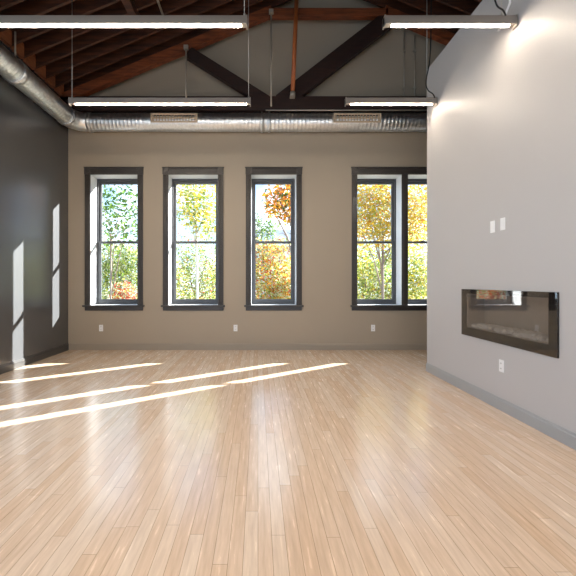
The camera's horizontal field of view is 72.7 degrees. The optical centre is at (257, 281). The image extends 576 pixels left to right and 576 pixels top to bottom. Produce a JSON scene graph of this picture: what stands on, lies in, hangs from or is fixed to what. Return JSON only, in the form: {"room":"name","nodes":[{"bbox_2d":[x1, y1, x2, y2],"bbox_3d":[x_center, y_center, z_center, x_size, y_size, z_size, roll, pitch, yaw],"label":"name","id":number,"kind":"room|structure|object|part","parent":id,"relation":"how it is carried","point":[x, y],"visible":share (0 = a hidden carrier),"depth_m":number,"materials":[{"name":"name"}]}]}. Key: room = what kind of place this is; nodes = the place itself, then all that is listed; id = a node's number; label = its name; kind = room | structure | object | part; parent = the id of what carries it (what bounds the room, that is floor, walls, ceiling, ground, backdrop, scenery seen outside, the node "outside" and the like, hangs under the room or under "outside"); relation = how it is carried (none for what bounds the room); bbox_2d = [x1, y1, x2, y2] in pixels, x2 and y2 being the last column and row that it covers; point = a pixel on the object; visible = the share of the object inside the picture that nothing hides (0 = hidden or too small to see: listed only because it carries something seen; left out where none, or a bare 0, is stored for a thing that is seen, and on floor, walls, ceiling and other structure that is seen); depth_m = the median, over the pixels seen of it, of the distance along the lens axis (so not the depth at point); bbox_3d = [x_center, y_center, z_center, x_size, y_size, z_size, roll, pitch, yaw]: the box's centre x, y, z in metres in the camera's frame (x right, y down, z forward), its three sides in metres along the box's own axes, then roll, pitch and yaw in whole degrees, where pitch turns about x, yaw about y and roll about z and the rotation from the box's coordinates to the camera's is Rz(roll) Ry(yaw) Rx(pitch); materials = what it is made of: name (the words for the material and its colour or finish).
{"room":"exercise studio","nodes":[
{"label":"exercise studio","id":0,"kind":"room"},
{"bbox_2d":[0,40,67,365],"bbox_3d":[-3.730,-1.070,1.230,0.200,4.740,12.460,0,0,0],"label":"wall","id":1,"kind":"structure","parent":0,"point":[33,144],"depth_m":6.22,"materials":[{"name":"grey paint"}]},
{"bbox_2d":[0,29,11,46],"bbox_3d":[-3.630,-3.528,5.543,0.100,0.228,0.254,0,0,0],"label":"rafter blocking","id":2,"kind":"object","parent":1,"relation":"on","point":[5,36],"visible":0.7,"depth_m":5.57,"materials":[{"name":"brown wood"}]},
{"bbox_2d":[0,0,24,10],"bbox_3d":[-1.170,-4.604,5.085,4.920,2.324,0.045,0,0,0],"label":"rafter","id":3,"kind":"object","parent":1,"relation":"on","point":[4,4],"visible":1,"depth_m":5.06,"materials":[{"name":"brown wood"}]},
{"bbox_2d":[157,0,163,14],"bbox_3d":[-1.530,-4.294,4.250,0.036,0.036,4.100,0,0,0],"label":"conduit","id":4,"kind":"object","parent":3,"relation":"attached to","point":[158,2],"visible":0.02,"depth_m":6.08,"materials":[{"name":"beige metal"}]},
{"bbox_2d":[11,42,23,58],"bbox_3d":[-3.630,-3.528,5.848,0.100,0.228,0.254,0,0,0],"label":"rafter blocking","id":5,"kind":"object","parent":1,"relation":"on","point":[19,47],"visible":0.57,"depth_m":5.88,"materials":[{"name":"brown wood"}]},
{"bbox_2d":[23,55,35,69],"bbox_3d":[-3.630,-3.528,6.152,0.100,0.228,0.254,0,0,0],"label":"rafter blocking","id":6,"kind":"object","parent":1,"relation":"on","point":[30,61],"visible":0.57,"depth_m":6.18,"materials":[{"name":"brown wood"}]},
{"bbox_2d":[0,344,68,374],"bbox_3d":[-3.622,1.239,1.230,0.016,0.122,12.460,0,0,0],"label":"baseboard","id":7,"kind":"structure","parent":1,"relation":"attached to","point":[28,360],"depth_m":6.22,"materials":[{"name":"grey paint"}]},
{"bbox_2d":[0,0,75,31],"bbox_3d":[-1.170,-4.604,5.390,4.920,2.324,0.045,0,0,0],"label":"rafter","id":8,"kind":"object","parent":1,"relation":"on","point":[27,7],"visible":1,"depth_m":5.37,"materials":[{"name":"brown wood"}]},
{"bbox_2d":[68,0,250,106],"bbox_3d":[-1.350,-3.683,5.380,2.500,2.499,0.074,0,0,0],"label":"linear pendant","id":9,"kind":"object","parent":8,"relation":"hanging from","point":[71,101],"visible":1,"depth_m":5.34,"materials":[{"name":"grey metal"}]},
{"bbox_2d":[75,104,245,104],"bbox_3d":[-1.340,-2.450,5.380,2.360,0.011,0.028,0,0,0],"label":"diffuser","id":10,"kind":"object","parent":9,"relation":"attached to","point":[75,104],"depth_m":5.37,"materials":[{"name":"white plastic"}]},
{"bbox_2d":[34,66,45,79],"bbox_3d":[-3.630,-3.528,6.457,0.100,0.228,0.254,0,0,0],"label":"rafter blocking","id":11,"kind":"object","parent":1,"relation":"on","point":[41,72],"visible":0.5,"depth_m":6.48,"materials":[{"name":"brown wood"}]},
{"bbox_2d":[9,0,120,45],"bbox_3d":[-1.170,-4.604,5.695,4.920,2.324,0.045,0,0,0],"label":"rafter","id":12,"kind":"object","parent":1,"relation":"on","point":[78,7],"visible":0.6,"depth_m":5.67,"materials":[{"name":"brown wood"}]},
{"bbox_2d":[23,0,161,57],"bbox_3d":[-1.170,-4.604,6.000,4.920,2.324,0.045,0,0,0],"label":"rafter","id":13,"kind":"object","parent":1,"relation":"on","point":[56,36],"visible":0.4,"depth_m":5.98,"materials":[{"name":"brown wood"}]},
{"bbox_2d":[34,0,198,68],"bbox_3d":[-1.170,-4.604,6.305,4.920,2.324,0.045,0,0,0],"label":"rafter","id":14,"kind":"object","parent":1,"relation":"on","point":[97,35],"visible":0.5,"depth_m":6.28,"materials":[{"name":"brown wood"}]},
{"bbox_2d":[45,0,232,78],"bbox_3d":[-1.170,-4.604,6.610,4.920,2.324,0.045,0,0,0],"label":"rafter","id":15,"kind":"object","parent":1,"relation":"on","point":[199,7],"visible":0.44,"depth_m":6.59,"materials":[{"name":"brown wood"}]},
{"bbox_2d":[55,0,262,87],"bbox_3d":[-1.170,-4.604,6.915,4.920,2.324,0.045,0,0,0],"label":"rafter","id":16,"kind":"object","parent":1,"relation":"on","point":[231,7],"visible":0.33,"depth_m":6.89,"materials":[{"name":"brown wood"}]},
{"bbox_2d":[45,75,54,88],"bbox_3d":[-3.630,-3.528,6.763,0.100,0.228,0.254,0,0,0],"label":"rafter blocking","id":17,"kind":"object","parent":16,"relation":"attached to","point":[50,81],"visible":0.5,"depth_m":6.78,"materials":[{"name":"brown wood"}]},
{"bbox_2d":[64,0,290,91],"bbox_3d":[-1.170,-4.604,7.220,4.920,2.324,0.045,0,0,0],"label":"rafter","id":18,"kind":"object","parent":1,"relation":"on","point":[274,3],"visible":0.33,"depth_m":7.20,"materials":[{"name":"brown wood"}]},
{"bbox_2d":[54,84,63,94],"bbox_3d":[-3.630,-3.528,7.067,0.100,0.228,0.254,0,0,0],"label":"rafter blocking","id":19,"kind":"object","parent":18,"relation":"attached to","point":[60,89],"visible":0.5,"depth_m":7.07,"materials":[{"name":"brown wood"}]},
{"bbox_2d":[60,5,454,112],"bbox_3d":[1.290,-4.108,7.170,9.836,1.915,0.200,0,0,0],"label":"roof truss","id":20,"kind":"object","parent":1,"relation":"attached to","point":[365,37],"visible":0.74,"depth_m":7.13,"materials":[{"name":"brown wood"}]},
{"bbox_3d":[-1.310,-3.752,7.100,0.080,1.104,0.060,0,0,0],"label":"tie rod","id":21,"kind":"part","parent":20,"relation":"part of","materials":[{"name":"beige metal"}]},
{"bbox_2d":[0,31,426,132],"bbox_3d":[1.156,-3.162,4.228,9.540,0.749,6.458,0,0,0],"label":"spiral duct","id":22,"kind":"object","parent":20,"relation":"hanging from","point":[13,70],"visible":0.75,"depth_m":7.10,"materials":[{"name":"metal"}]},
{"bbox_3d":[-3.430,-3.336,5.510,0.022,0.401,0.022,0,0,-23],"label":"hanger rod","id":23,"kind":"part","parent":22,"relation":"part of","materials":[{"name":"beige metal"}]},
{"bbox_2d":[151,113,196,122],"bbox_3d":[-1.525,-2.980,7.110,0.850,0.170,0.070,0,0,0],"label":"register","id":24,"kind":"object","parent":22,"relation":"attached to","point":[155,117],"depth_m":7.08,"materials":[{"name":"beige metal"}]},
{"bbox_2d":[333,113,380,122],"bbox_3d":[1.805,-2.980,7.110,0.870,0.170,0.070,0,0,0],"label":"register","id":25,"kind":"object","parent":22,"relation":"attached to","point":[337,117],"depth_m":7.08,"materials":[{"name":"beige metal"}]},
{"bbox_3d":[0.240,-4.078,7.100,0.080,1.755,0.060,0,0,0],"label":"tie rod","id":26,"kind":"part","parent":20,"relation":"part of","materials":[{"name":"beige metal"}]},
{"bbox_2d":[290,0,298,98],"bbox_3d":[0.657,-4.295,7.052,0.161,1.913,0.156,0,0,0],"label":"post","id":27,"kind":"object","parent":20,"relation":"attached to","point":[295,22],"visible":1,"depth_m":6.99,"materials":[{"name":"orange wood"}]},
{"bbox_2d":[290,91,294,98],"bbox_3d":[0.624,-3.380,7.052,0.094,0.082,0.156,0,0,0],"label":"socket","id":28,"kind":"object","parent":27,"relation":"attached to","point":[292,93],"depth_m":6.99,"materials":[{"name":"beige"}]},
{"bbox_2d":[266,110,426,110],"bbox_3d":[1.770,-3.127,7.100,3.260,0.024,0.024,0,0,0],"label":"conduit","id":29,"kind":"object","parent":20,"relation":"attached to","point":[266,110],"visible":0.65,"depth_m":7.09,"materials":[{"name":"beige"}]},
{"bbox_2d":[68,0,445,343],"bbox_3d":[1.290,-2.234,7.650,10.240,7.069,0.380,0,0,0],"label":"wall","id":30,"kind":"structure","parent":0,"point":[326,159],"depth_m":7.46,"materials":[{"name":"beige paint"}]},
{"bbox_2d":[82,167,144,310],"bbox_3d":[-2.750,-0.824,7.612,1.170,2.737,0.455,0,0,0],"label":"window","id":31,"kind":"structure","parent":30,"relation":"in","point":[95,177],"depth_m":7.45,"materials":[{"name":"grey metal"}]},
{"bbox_3d":[-3.252,-0.805,7.442,0.105,2.490,0.036,0,0,0],"label":"casing","id":32,"kind":"part","parent":31,"relation":"part of","materials":[{"name":"brown metal"}]},
{"bbox_3d":[-2.750,-2.109,7.441,0.900,0.118,0.038,0,0,0],"label":"head casing","id":33,"kind":"part","parent":31,"relation":"part of","materials":[{"name":"grey wood"}]},
{"bbox_3d":[-2.750,-0.805,7.795,0.900,2.490,0.090,0,0,0],"label":"frame","id":34,"kind":"part","parent":31,"relation":"part of","materials":[{"name":"grey"}]},
{"bbox_3d":[-2.750,-1.387,7.806,0.840,1.237,0.032,0,0,0],"label":"sash","id":35,"kind":"part","parent":31,"relation":"part of","materials":[{"name":"grey"}]},
{"bbox_3d":[-2.750,-0.201,7.771,0.840,1.222,0.032,0,0,0],"label":"sash","id":36,"kind":"part","parent":31,"relation":"part of","materials":[{"name":"grey"}]},
{"bbox_3d":[-2.248,-0.805,7.442,0.105,2.490,0.036,0,0,0],"label":"casing","id":37,"kind":"part","parent":31,"relation":"part of","materials":[{"name":"brown metal"}]},
{"bbox_2d":[161,167,224,310],"bbox_3d":[-1.238,-0.824,7.612,1.215,2.737,0.455,0,0,0],"label":"window","id":38,"kind":"structure","parent":30,"relation":"in","point":[172,176],"depth_m":7.44,"materials":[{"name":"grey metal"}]},
{"bbox_3d":[-1.762,-0.805,7.442,0.105,2.490,0.036,0,0,0],"label":"casing","id":39,"kind":"part","parent":38,"relation":"part of","materials":[{"name":"brown metal"}]},
{"bbox_3d":[-1.238,-2.109,7.441,0.945,0.118,0.038,0,0,0],"label":"head casing","id":40,"kind":"part","parent":38,"relation":"part of","materials":[{"name":"grey wood"}]},
{"bbox_3d":[-1.238,-0.805,7.795,0.945,2.490,0.090,0,0,0],"label":"frame","id":41,"kind":"part","parent":38,"relation":"part of","materials":[{"name":"grey"}]},
{"bbox_3d":[-1.238,-1.387,7.806,0.885,1.237,0.032,0,0,0],"label":"sash","id":42,"kind":"part","parent":38,"relation":"part of","materials":[{"name":"grey"}]},
{"bbox_3d":[-1.238,-0.201,7.771,0.885,1.222,0.032,0,0,0],"label":"sash","id":43,"kind":"part","parent":38,"relation":"part of","materials":[{"name":"grey"}]},
{"bbox_3d":[-0.713,-0.805,7.442,0.105,2.490,0.036,0,0,0],"label":"casing","id":44,"kind":"part","parent":38,"relation":"part of","materials":[{"name":"brown metal"}]},
{"bbox_2d":[69,344,426,349],"bbox_3d":[1.298,1.239,7.452,9.824,0.122,0.016,0,0,0],"label":"baseboard","id":45,"kind":"structure","parent":30,"relation":"attached to","point":[71,346],"depth_m":7.45,"materials":[{"name":"beige paint"}]},
{"bbox_2d":[244,167,303,310],"bbox_3d":[0.302,-0.824,7.612,1.130,2.737,0.455,0,0,0],"label":"window","id":46,"kind":"structure","parent":30,"relation":"in","point":[292,176],"depth_m":7.43,"materials":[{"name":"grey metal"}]},
{"bbox_3d":[-0.180,-0.805,7.442,0.105,2.490,0.036,0,0,0],"label":"casing","id":47,"kind":"part","parent":46,"relation":"part of","materials":[{"name":"brown metal"}]},
{"bbox_3d":[0.302,-1.387,7.806,0.800,1.237,0.032,0,0,0],"label":"sash","id":48,"kind":"part","parent":46,"relation":"part of","materials":[{"name":"grey"}]},
{"bbox_3d":[0.302,-0.201,7.771,0.800,1.222,0.032,0,0,0],"label":"sash","id":49,"kind":"part","parent":46,"relation":"part of","materials":[{"name":"grey"}]},
{"bbox_3d":[0.302,-0.805,7.795,0.860,2.490,0.090,0,0,0],"label":"frame","id":50,"kind":"part","parent":46,"relation":"part of","materials":[{"name":"grey"}]},
{"bbox_3d":[0.302,-2.109,7.441,0.860,0.118,0.038,0,0,0],"label":"head casing","id":51,"kind":"part","parent":46,"relation":"part of","materials":[{"name":"grey wood"}]},
{"bbox_3d":[0.784,-0.805,7.442,0.105,2.490,0.036,0,0,0],"label":"casing","id":52,"kind":"part","parent":46,"relation":"part of","materials":[{"name":"brown metal"}]},
{"bbox_2d":[350,167,426,310],"bbox_3d":[2.792,-0.824,7.612,2.065,2.737,0.455,0,0,0],"label":"window","id":53,"kind":"structure","parent":30,"relation":"in","point":[399,178],"depth_m":7.44,"materials":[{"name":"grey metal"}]},
{"bbox_3d":[1.843,-0.805,7.442,0.105,2.490,0.036,0,0,0],"label":"casing","id":54,"kind":"part","parent":53,"relation":"part of","materials":[{"name":"brown metal"}]},
{"bbox_3d":[2.320,-1.387,7.806,0.789,1.237,0.032,0,0,0],"label":"sash","id":55,"kind":"part","parent":53,"relation":"part of","materials":[{"name":"grey"}]},
{"bbox_3d":[2.320,-0.201,7.771,0.789,1.222,0.032,0,0,0],"label":"sash","id":56,"kind":"part","parent":53,"relation":"part of","materials":[{"name":"grey"}]},
{"bbox_3d":[2.320,-0.805,7.795,0.849,2.490,0.090,0,0,0],"label":"frame","id":57,"kind":"part","parent":53,"relation":"part of","materials":[{"name":"grey"}]},
{"bbox_3d":[2.792,-2.109,7.441,1.795,0.118,0.038,0,0,0],"label":"head casing","id":58,"kind":"part","parent":53,"relation":"part of","materials":[{"name":"grey wood"}]},
{"bbox_3d":[2.802,-0.805,7.441,0.116,2.490,0.038,0,0,0],"label":"mullion casing","id":59,"kind":"part","parent":53,"relation":"part of","materials":[{"name":"grey wood"}]},
{"bbox_3d":[3.275,-1.387,7.806,0.770,1.237,0.032,0,0,0],"label":"sash","id":60,"kind":"part","parent":53,"relation":"part of","materials":[{"name":"grey"}]},
{"bbox_3d":[3.275,-0.201,7.771,0.770,1.222,0.032,0,0,0],"label":"sash","id":61,"kind":"part","parent":53,"relation":"part of","materials":[{"name":"grey"}]},
{"bbox_3d":[3.275,-0.805,7.795,0.830,2.490,0.090,0,0,0],"label":"frame","id":62,"kind":"part","parent":53,"relation":"part of","materials":[{"name":"grey"}]},
{"bbox_2d":[402,31,405,95],"bbox_3d":[2.790,-4.114,7.443,0.060,1.328,0.034,0,0,0],"label":"conduit","id":63,"kind":"object","parent":30,"relation":"attached to","point":[404,50],"visible":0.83,"depth_m":7.43,"materials":[{"name":"beige metal"}]},
{"bbox_2d":[413,36,416,95],"bbox_3d":[2.990,-4.072,7.443,0.060,1.244,0.034,0,0,0],"label":"conduit","id":64,"kind":"object","parent":30,"relation":"attached to","point":[414,50],"visible":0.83,"depth_m":7.43,"materials":[{"name":"beige metal"}]},
{"bbox_2d":[0,350,575,575],"bbox_3d":[1.290,1.360,1.155,10.240,0.120,12.710,0,0,0],"label":"floor","id":65,"kind":"structure","parent":0,"point":[113,462],"depth_m":2.69,"materials":[{"name":"brown wood"}]},
{"bbox_2d":[427,0,575,432],"bbox_3d":[2.640,-0.900,0.350,0.340,4.400,10.700,0,0,0],"label":"wall","id":66,"kind":"structure","parent":0,"point":[501,128],"depth_m":3.86,"materials":[{"name":"grey paint"}]},
{"bbox_2d":[490,220,494,232],"bbox_3d":[2.465,-0.580,4.100,0.010,0.124,0.076,0,0,0],"label":"switch plate","id":67,"kind":"object","parent":66,"relation":"attached to","point":[492,223],"visible":1,"depth_m":4.09,"materials":[{"name":"white plastic"}]},
{"bbox_2d":[426,363,575,449],"bbox_3d":[2.462,1.239,0.350,0.016,0.122,10.700,0,0,0],"label":"baseboard","id":68,"kind":"structure","parent":66,"relation":"attached to","point":[551,429],"depth_m":3.76,"materials":[{"name":"grey paint"}]},
{"bbox_2d":[499,359,503,372],"bbox_3d":[2.465,0.850,3.950,0.011,0.124,0.076,0,0,0],"label":"wall outlet","id":69,"kind":"object","parent":66,"relation":"attached to","point":[501,362],"visible":1,"depth_m":3.94,"materials":[{"name":"white plastic"}]},
{"bbox_2d":[500,217,504,230],"bbox_3d":[2.465,-0.585,3.930,0.010,0.124,0.076,0,0,0],"label":"switch plate","id":70,"kind":"object","parent":66,"relation":"attached to","point":[502,220],"visible":1,"depth_m":3.93,"materials":[{"name":"white plastic"}]},
{"bbox_2d":[498,0,510,30],"bbox_3d":[2.456,-2.825,3.888,0.024,0.549,0.200,0,0,0],"label":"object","id":71,"kind":"structure","parent":66,"relation":"attached to","point":[509,4],"depth_m":3.83,"materials":[{"name":"grey paint"}]},
{"bbox_2d":[462,289,558,357],"bbox_3d":[2.564,0.355,3.949,0.231,0.543,1.503,0,0,0],"label":"electric fireplace","id":72,"kind":"object","parent":66,"relation":"attached to","point":[533,316],"visible":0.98,"depth_m":3.91,"materials":[{"name":"black glass"}]},
{"bbox_3d":[1.290,-4.692,1.330,10.540,2.273,13.260,0,0,0],"label":"ceiling","id":73,"kind":"structure","parent":0,"visible":0},
{"bbox_2d":[0,0,247,29],"bbox_3d":[-1.350,-3.683,3.730,2.500,2.499,0.074,0,0,0],"label":"linear pendant","id":74,"kind":"object","parent":73,"relation":"hanging from","point":[6,21],"visible":1,"depth_m":3.70,"materials":[{"name":"grey metal"}]},
{"bbox_2d":[0,25,240,26],"bbox_3d":[-1.340,-2.450,3.730,2.360,0.011,0.028,0,0,0],"label":"diffuser","id":75,"kind":"object","parent":74,"relation":"attached to","point":[0,25],"depth_m":3.72,"materials":[{"name":"white plastic"}]},
{"bbox_2d":[382,0,517,29],"bbox_3d":[1.829,-3.762,3.730,1.258,2.659,0.074,0,0,0],"label":"linear pendant","id":76,"kind":"object","parent":73,"relation":"hanging from","point":[388,21],"visible":1,"depth_m":3.70,"materials":[{"name":"grey metal"}]},
{"bbox_2d":[391,25,509,26],"bbox_3d":[1.839,-2.450,3.730,1.118,0.011,0.028,0,0,0],"label":"diffuser","id":77,"kind":"object","parent":76,"relation":"attached to","point":[391,25],"depth_m":3.73,"materials":[{"name":"white plastic"}]},
{"bbox_2d":[494,0,505,15],"bbox_3d":[2.270,-3.557,3.664,0.155,2.087,0.034,0,0,-10],"label":"cable","id":78,"kind":"object","parent":76,"relation":"attached to","point":[495,1],"visible":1,"depth_m":3.66,"materials":[{"name":"black plastic"}]},
{"bbox_3d":[-1.170,-4.604,3.560,4.920,2.324,0.045,0,0,0],"label":"rafter","id":79,"kind":"object","parent":73,"relation":"attached to","visible":0},
{"bbox_2d":[121,0,142,29],"bbox_3d":[-1.890,-4.077,4.200,0.120,0.138,4.000,0,0,0],"label":"rafter","id":80,"kind":"structure","parent":79,"relation":"attached to","point":[129,5],"depth_m":5.74,"materials":[{"name":"brown wood"}]},
{"bbox_3d":[6.310,-1.070,1.230,0.200,4.740,12.460,0,0,0],"label":"wall","id":81,"kind":"structure","parent":0,"visible":0},
{"bbox_2d":[363,0,459,33],"bbox_3d":[3.750,-4.604,7.220,4.920,2.324,0.045,0,0,0],"label":"rafter","id":82,"kind":"object","parent":81,"relation":"on","point":[395,4],"visible":0.02,"depth_m":7.20,"materials":[{"name":"brown wood"}]},
{"bbox_2d":[398,0,467,14],"bbox_3d":[3.750,-4.604,6.915,4.920,2.324,0.045,0,0,0],"label":"rafter","id":83,"kind":"object","parent":81,"relation":"on","point":[438,8],"visible":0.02,"depth_m":6.89,"materials":[{"name":"brown wood"}]},
{"bbox_2d":[435,0,479,14],"bbox_3d":[3.750,-4.604,6.610,4.920,2.324,0.045,0,0,0],"label":"rafter","id":84,"kind":"object","parent":81,"relation":"on","point":[468,7],"visible":0.25,"depth_m":6.59,"materials":[{"name":"brown wood"}]},
{"bbox_3d":[3.750,-4.604,5.390,4.920,2.324,0.045,0,0,0],"label":"rafter","id":85,"kind":"object","parent":81,"relation":"on","visible":0},
{"bbox_2d":[344,96,436,106],"bbox_3d":[1.829,-3.762,5.380,1.258,2.659,0.074,0,0,0],"label":"linear pendant","id":86,"kind":"object","parent":85,"relation":"hanging from","point":[347,101],"visible":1,"depth_m":5.34,"materials":[{"name":"grey metal"}]},
{"bbox_2d":[351,104,431,104],"bbox_3d":[1.839,-2.450,5.380,1.118,0.011,0.028,0,0,0],"label":"diffuser","id":87,"kind":"object","parent":86,"relation":"attached to","point":[351,104],"depth_m":5.37,"materials":[{"name":"white plastic"}]},
{"bbox_2d":[425,0,434,97],"bbox_3d":[2.355,-3.607,5.314,0.148,2.186,0.033,0,0,-11],"label":"cable","id":88,"kind":"object","parent":86,"relation":"attached to","point":[431,0],"visible":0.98,"depth_m":5.30,"materials":[{"name":"black plastic"}]},
{"label":"outside","id":89,"kind":"structure","parent":0,"visible":0},
{"bbox_2d":[104,294,425,298],"bbox_3d":[0.000,5.450,89.230,180.000,0.300,161.540,0,0,0],"label":"ground","id":90,"kind":"structure","parent":89,"point":[105,294],"depth_m":142.55,"materials":[{"name":"green plant"}]},
{"bbox_2d":[102,185,136,298],"bbox_3d":[-6.315,0.275,17.465,3.093,10.050,3.084,0,0,9],"label":"tree","id":91,"kind":"object","parent":90,"relation":"on","point":[125,235],"visible":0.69,"depth_m":17.37,"materials":[{"name":"green plant"}]},
{"bbox_2d":[102,235,136,298],"bbox_3d":[-8.004,1.332,22.571,3.594,7.937,4.814,0,0,43],"label":"tree","id":92,"kind":"object","parent":90,"relation":"on","point":[122,272],"visible":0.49,"depth_m":22.06,"materials":[{"name":"green plant"}]},
{"bbox_2d":[106,281,136,298],"bbox_3d":[-6.305,2.614,18.722,1.654,5.373,2.201,0,0,-37],"label":"tree","id":93,"kind":"object","parent":90,"relation":"on","point":[124,284],"visible":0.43,"depth_m":18.63,"materials":[{"name":"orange plant"}]},
{"bbox_2d":[130,261,194,298],"bbox_3d":[-9.560,1.075,38.725,7.101,8.450,5.199,0,0,0],"label":"tree","id":94,"kind":"object","parent":90,"relation":"on","point":[177,261],"visible":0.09,"depth_m":39.09,"materials":[{"name":"green plant"}]},
{"bbox_2d":[176,232,215,298],"bbox_3d":[-4.542,0.790,28.792,6.092,9.020,3.956,0,0,0],"label":"tree","id":95,"kind":"object","parent":90,"relation":"on","point":[188,274],"visible":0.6,"depth_m":28.52,"materials":[{"name":"green plant"}]},
{"bbox_2d":[177,185,215,298],"bbox_3d":[-2.675,0.076,16.951,2.823,10.450,2.349,0,0,27],"label":"tree","id":96,"kind":"object","parent":90,"relation":"on","point":[189,210],"visible":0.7,"depth_m":16.77,"materials":[{"name":"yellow plant"}]},
{"bbox_2d":[198,254,263,298],"bbox_3d":[-2.592,1.121,36.709,7.297,8.357,5.285,0,0,0],"label":"tree","id":97,"kind":"object","parent":90,"relation":"on","point":[214,271],"visible":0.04,"depth_m":36.77,"materials":[{"name":"green plant"}]},
{"bbox_2d":[256,208,279,277],"bbox_3d":[0.325,0.270,24.951,2.291,10.060,1.960,0,0,0],"label":"tree","id":98,"kind":"object","parent":90,"relation":"on","point":[261,234],"visible":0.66,"depth_m":24.90,"materials":[{"name":"green plant"}]},
{"bbox_2d":[256,236,290,298],"bbox_3d":[0.830,1.403,20.465,3.753,7.794,3.402,0,0,0],"label":"tree","id":99,"kind":"object","parent":90,"relation":"on","point":[270,289],"visible":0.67,"depth_m":20.01,"materials":[{"name":"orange plant"}]},
{"bbox_2d":[256,230,290,298],"bbox_3d":[6.000,-1.900,68.000,16.800,14.400,12.800,0,0,0],"label":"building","id":100,"kind":"structure","parent":90,"relation":"on","point":[277,234],"depth_m":63.92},
{"bbox_2d":[261,185,290,252],"bbox_3d":[1.055,0.443,16.113,1.908,9.714,1.676,0,0,0],"label":"tree","id":101,"kind":"object","parent":90,"relation":"on","point":[278,205],"visible":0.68,"depth_m":15.92,"materials":[{"name":"orange plant"}]},
{"bbox_2d":[266,253,290,298],"bbox_3d":[4.198,1.125,38.754,7.271,8.350,5.184,0,0,0],"label":"tree","id":102,"kind":"object","parent":90,"relation":"on","point":[290,253],"visible":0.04,"depth_m":38.27,"materials":[{"name":"green plant"}]},
{"bbox_2d":[357,248,390,298],"bbox_3d":[10.549,1.064,36.735,7.325,8.471,5.310,0,0,0],"label":"tree","id":103,"kind":"object","parent":90,"relation":"on","point":[385,271],"visible":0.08,"depth_m":36.30,"materials":[{"name":"green plant"}]},
{"bbox_2d":[364,259,390,294],"bbox_3d":[14.800,1.250,48.000,2.400,8.100,8.800,0,0,0],"label":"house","id":104,"kind":"structure","parent":90,"relation":"on","point":[374,259],"depth_m":44.57,"materials":[{"name":"white"}]},
{"bbox_2d":[357,185,426,298],"bbox_3d":[5.904,0.026,17.413,4.993,10.547,3.355,0,0,0],"label":"tree","id":105,"kind":"object","parent":90,"relation":"on","point":[382,227],"visible":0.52,"depth_m":16.88,"materials":[{"name":"yellow plant"}]},
{"bbox_2d":[357,235,426,298],"bbox_3d":[7.979,1.190,22.659,6.551,8.220,3.709,0,0,0],"label":"tree","id":106,"kind":"object","parent":90,"relation":"on","point":[421,291],"visible":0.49,"depth_m":22.34,"materials":[{"name":"green plant"}]}
]}

